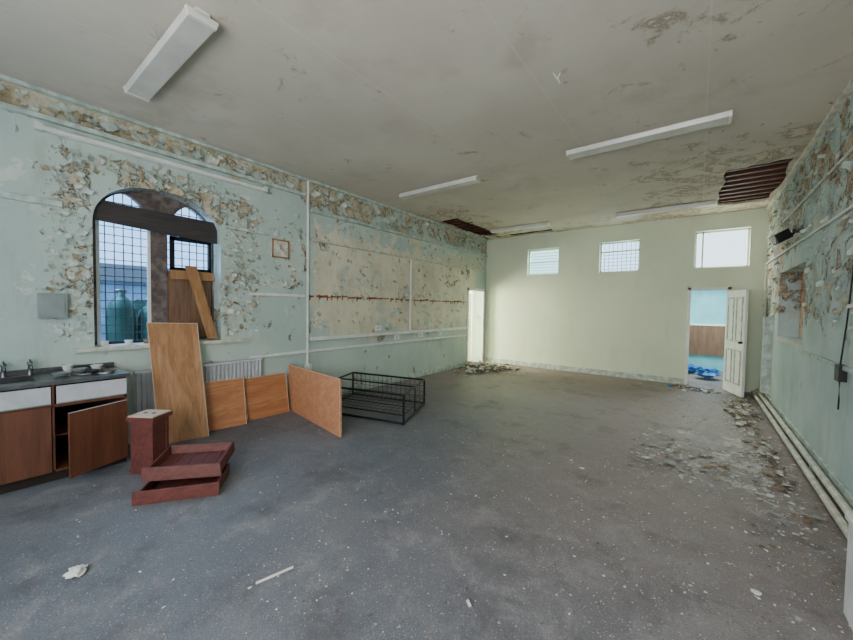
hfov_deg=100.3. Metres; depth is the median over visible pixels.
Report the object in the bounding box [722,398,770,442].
rubble
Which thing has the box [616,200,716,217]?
fluorescent ceiling light
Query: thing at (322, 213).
trim
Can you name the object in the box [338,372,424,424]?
wire rack
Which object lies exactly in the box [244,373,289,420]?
plywood board
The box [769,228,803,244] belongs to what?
floodlight
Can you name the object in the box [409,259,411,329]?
conduit
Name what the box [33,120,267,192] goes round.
trim
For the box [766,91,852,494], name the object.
wall
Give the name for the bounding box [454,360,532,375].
rubble
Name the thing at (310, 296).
rust stain
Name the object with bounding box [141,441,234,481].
wooden drawer
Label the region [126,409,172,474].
wooden pedestal
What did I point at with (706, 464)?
litter
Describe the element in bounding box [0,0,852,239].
ceiling
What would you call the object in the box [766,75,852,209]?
trim
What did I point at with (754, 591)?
crumpled paper
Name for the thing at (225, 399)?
plywood board
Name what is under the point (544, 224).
fluorescent ceiling light
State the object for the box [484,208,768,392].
wall
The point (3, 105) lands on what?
trim
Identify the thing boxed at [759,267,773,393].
pipe
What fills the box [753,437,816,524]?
rubble
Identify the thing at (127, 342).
clutter
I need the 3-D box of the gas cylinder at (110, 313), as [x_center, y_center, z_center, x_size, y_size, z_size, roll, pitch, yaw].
[-4.331,0.172,5.054,0.320,1.218,0.320,2,3,37]
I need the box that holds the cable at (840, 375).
[834,265,852,409]
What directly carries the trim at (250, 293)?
attached to the wall at (282, 326)
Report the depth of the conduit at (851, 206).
3.80 m
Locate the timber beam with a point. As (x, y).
(110, 212)
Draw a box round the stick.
[256,566,292,584]
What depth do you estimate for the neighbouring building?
10.68 m
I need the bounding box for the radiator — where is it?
[133,358,262,413]
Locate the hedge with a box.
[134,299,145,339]
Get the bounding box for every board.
[147,323,208,442]
[170,270,213,280]
[204,377,246,430]
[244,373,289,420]
[288,364,341,437]
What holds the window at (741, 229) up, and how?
in the wall at (582, 316)
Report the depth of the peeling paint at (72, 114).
4.35 m
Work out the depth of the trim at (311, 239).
7.08 m
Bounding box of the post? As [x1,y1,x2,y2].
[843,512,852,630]
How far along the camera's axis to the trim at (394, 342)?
6.27 m
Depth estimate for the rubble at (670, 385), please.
7.11 m
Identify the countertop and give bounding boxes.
[0,362,129,391]
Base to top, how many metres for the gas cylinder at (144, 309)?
1.098 m
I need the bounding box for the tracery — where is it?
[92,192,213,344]
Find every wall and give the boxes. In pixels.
[0,80,486,443]
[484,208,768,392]
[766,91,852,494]
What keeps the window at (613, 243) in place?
in the wall at (582, 316)
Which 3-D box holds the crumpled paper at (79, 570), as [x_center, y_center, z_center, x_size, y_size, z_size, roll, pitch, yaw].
[-2.037,1.453,2.066,0.100,0.039,0.110,0,2,-19]
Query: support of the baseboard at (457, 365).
attached to the wall at (282, 326)
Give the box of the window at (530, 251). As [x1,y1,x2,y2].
[529,248,558,274]
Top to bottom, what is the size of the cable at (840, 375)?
1.695 m
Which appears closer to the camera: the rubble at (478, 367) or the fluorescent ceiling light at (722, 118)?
the fluorescent ceiling light at (722, 118)
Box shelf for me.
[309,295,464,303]
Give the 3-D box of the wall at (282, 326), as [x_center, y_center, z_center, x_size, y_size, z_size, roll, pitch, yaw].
[-1.720,-0.461,6.253,0.350,3.580,11.460,2,3,37]
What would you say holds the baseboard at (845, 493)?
attached to the wall at (805, 388)
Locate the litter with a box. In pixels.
[76,368,850,639]
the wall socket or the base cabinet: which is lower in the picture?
the base cabinet
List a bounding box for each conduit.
[304,181,311,369]
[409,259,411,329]
[766,204,852,264]
[767,146,852,238]
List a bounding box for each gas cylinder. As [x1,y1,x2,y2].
[106,289,135,340]
[137,298,147,339]
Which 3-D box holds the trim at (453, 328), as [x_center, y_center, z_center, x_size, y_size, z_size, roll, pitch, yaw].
[-0.396,0.259,7.687,0.060,0.060,4.880,2,3,37]
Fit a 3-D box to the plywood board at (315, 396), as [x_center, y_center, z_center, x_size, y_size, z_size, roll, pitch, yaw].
[-1.566,1.032,4.853,0.040,0.699,1.616,-1,3,-43]
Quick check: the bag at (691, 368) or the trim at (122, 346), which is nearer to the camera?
the trim at (122, 346)
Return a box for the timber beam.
[92,200,216,243]
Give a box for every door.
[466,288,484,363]
[684,287,748,397]
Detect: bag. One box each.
[688,363,701,372]
[693,367,720,377]
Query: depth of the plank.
4.50 m
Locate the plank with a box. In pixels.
[185,266,217,338]
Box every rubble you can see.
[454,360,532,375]
[668,384,720,393]
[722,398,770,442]
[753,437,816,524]
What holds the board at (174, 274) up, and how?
attached to the wall at (282, 326)
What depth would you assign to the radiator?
4.55 m
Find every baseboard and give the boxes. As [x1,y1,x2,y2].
[341,361,465,394]
[486,357,682,384]
[759,386,852,509]
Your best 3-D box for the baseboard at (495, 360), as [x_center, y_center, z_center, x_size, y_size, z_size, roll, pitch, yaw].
[3.639,1.245,9.079,4.730,0.129,0.024,2,3,37]
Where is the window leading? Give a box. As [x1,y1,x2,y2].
[95,194,211,344]
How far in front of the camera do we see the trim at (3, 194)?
3.31 m
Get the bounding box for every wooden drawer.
[132,463,229,505]
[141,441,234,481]
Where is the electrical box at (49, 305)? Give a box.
[37,293,67,317]
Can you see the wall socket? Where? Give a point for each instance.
(377, 327)
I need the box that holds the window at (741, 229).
[694,228,749,268]
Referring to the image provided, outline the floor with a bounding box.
[0,361,852,639]
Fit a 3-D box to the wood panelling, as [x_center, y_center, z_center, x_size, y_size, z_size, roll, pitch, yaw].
[7.611,0.530,9.500,1.800,0.850,0.075,2,3,37]
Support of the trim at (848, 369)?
attached to the wall at (805, 388)
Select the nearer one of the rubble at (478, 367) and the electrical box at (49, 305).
the electrical box at (49, 305)
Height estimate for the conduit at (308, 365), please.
3.040 m
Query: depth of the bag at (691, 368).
8.95 m
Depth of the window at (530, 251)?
9.58 m
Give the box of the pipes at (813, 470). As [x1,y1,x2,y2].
[751,388,852,539]
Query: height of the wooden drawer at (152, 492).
0.105 m
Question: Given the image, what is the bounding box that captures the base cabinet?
[0,359,129,493]
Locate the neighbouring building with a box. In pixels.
[100,263,169,340]
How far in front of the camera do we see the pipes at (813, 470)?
3.38 m
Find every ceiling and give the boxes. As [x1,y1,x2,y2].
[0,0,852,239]
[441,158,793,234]
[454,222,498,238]
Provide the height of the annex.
2.620 m
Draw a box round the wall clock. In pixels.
[271,238,288,258]
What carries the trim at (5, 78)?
attached to the wall at (282, 326)
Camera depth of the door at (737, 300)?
6.82 m
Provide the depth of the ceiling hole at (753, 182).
5.75 m
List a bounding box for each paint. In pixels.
[0,85,482,342]
[408,0,832,232]
[762,96,852,329]
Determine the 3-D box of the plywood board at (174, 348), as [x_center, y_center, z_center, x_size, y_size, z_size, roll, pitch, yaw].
[-2.871,0.708,4.123,0.339,1.361,0.515,2,3,37]
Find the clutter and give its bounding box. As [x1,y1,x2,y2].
[99,339,148,345]
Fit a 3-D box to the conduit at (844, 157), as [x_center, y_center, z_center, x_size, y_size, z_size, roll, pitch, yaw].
[4.850,-1.495,4.628,0.026,0.026,5.300,2,3,37]
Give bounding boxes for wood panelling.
[689,323,724,356]
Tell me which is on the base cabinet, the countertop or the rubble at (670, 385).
the countertop
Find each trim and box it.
[0,74,487,240]
[0,101,304,195]
[0,191,61,207]
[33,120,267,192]
[73,338,248,352]
[226,225,268,235]
[249,292,304,296]
[249,334,466,358]
[309,327,467,340]
[310,209,487,256]
[310,238,486,272]
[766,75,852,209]
[776,336,802,348]
[800,350,852,373]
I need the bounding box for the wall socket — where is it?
[375,325,381,330]
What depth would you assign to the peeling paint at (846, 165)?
3.67 m
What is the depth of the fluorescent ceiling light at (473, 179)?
5.76 m
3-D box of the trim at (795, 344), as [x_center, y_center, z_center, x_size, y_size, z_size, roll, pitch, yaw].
[5.074,0.307,5.004,0.008,0.060,1.820,2,3,37]
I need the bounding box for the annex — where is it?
[687,290,726,386]
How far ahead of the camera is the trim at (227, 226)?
4.88 m
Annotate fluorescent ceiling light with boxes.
[123,4,218,101]
[399,175,480,199]
[490,222,550,232]
[566,110,732,159]
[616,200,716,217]
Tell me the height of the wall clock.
0.270 m
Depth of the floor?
2.50 m
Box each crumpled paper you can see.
[63,564,87,578]
[751,588,761,595]
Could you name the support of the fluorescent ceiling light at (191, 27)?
attached to the ceiling at (379, 101)
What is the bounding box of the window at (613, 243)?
[600,240,639,272]

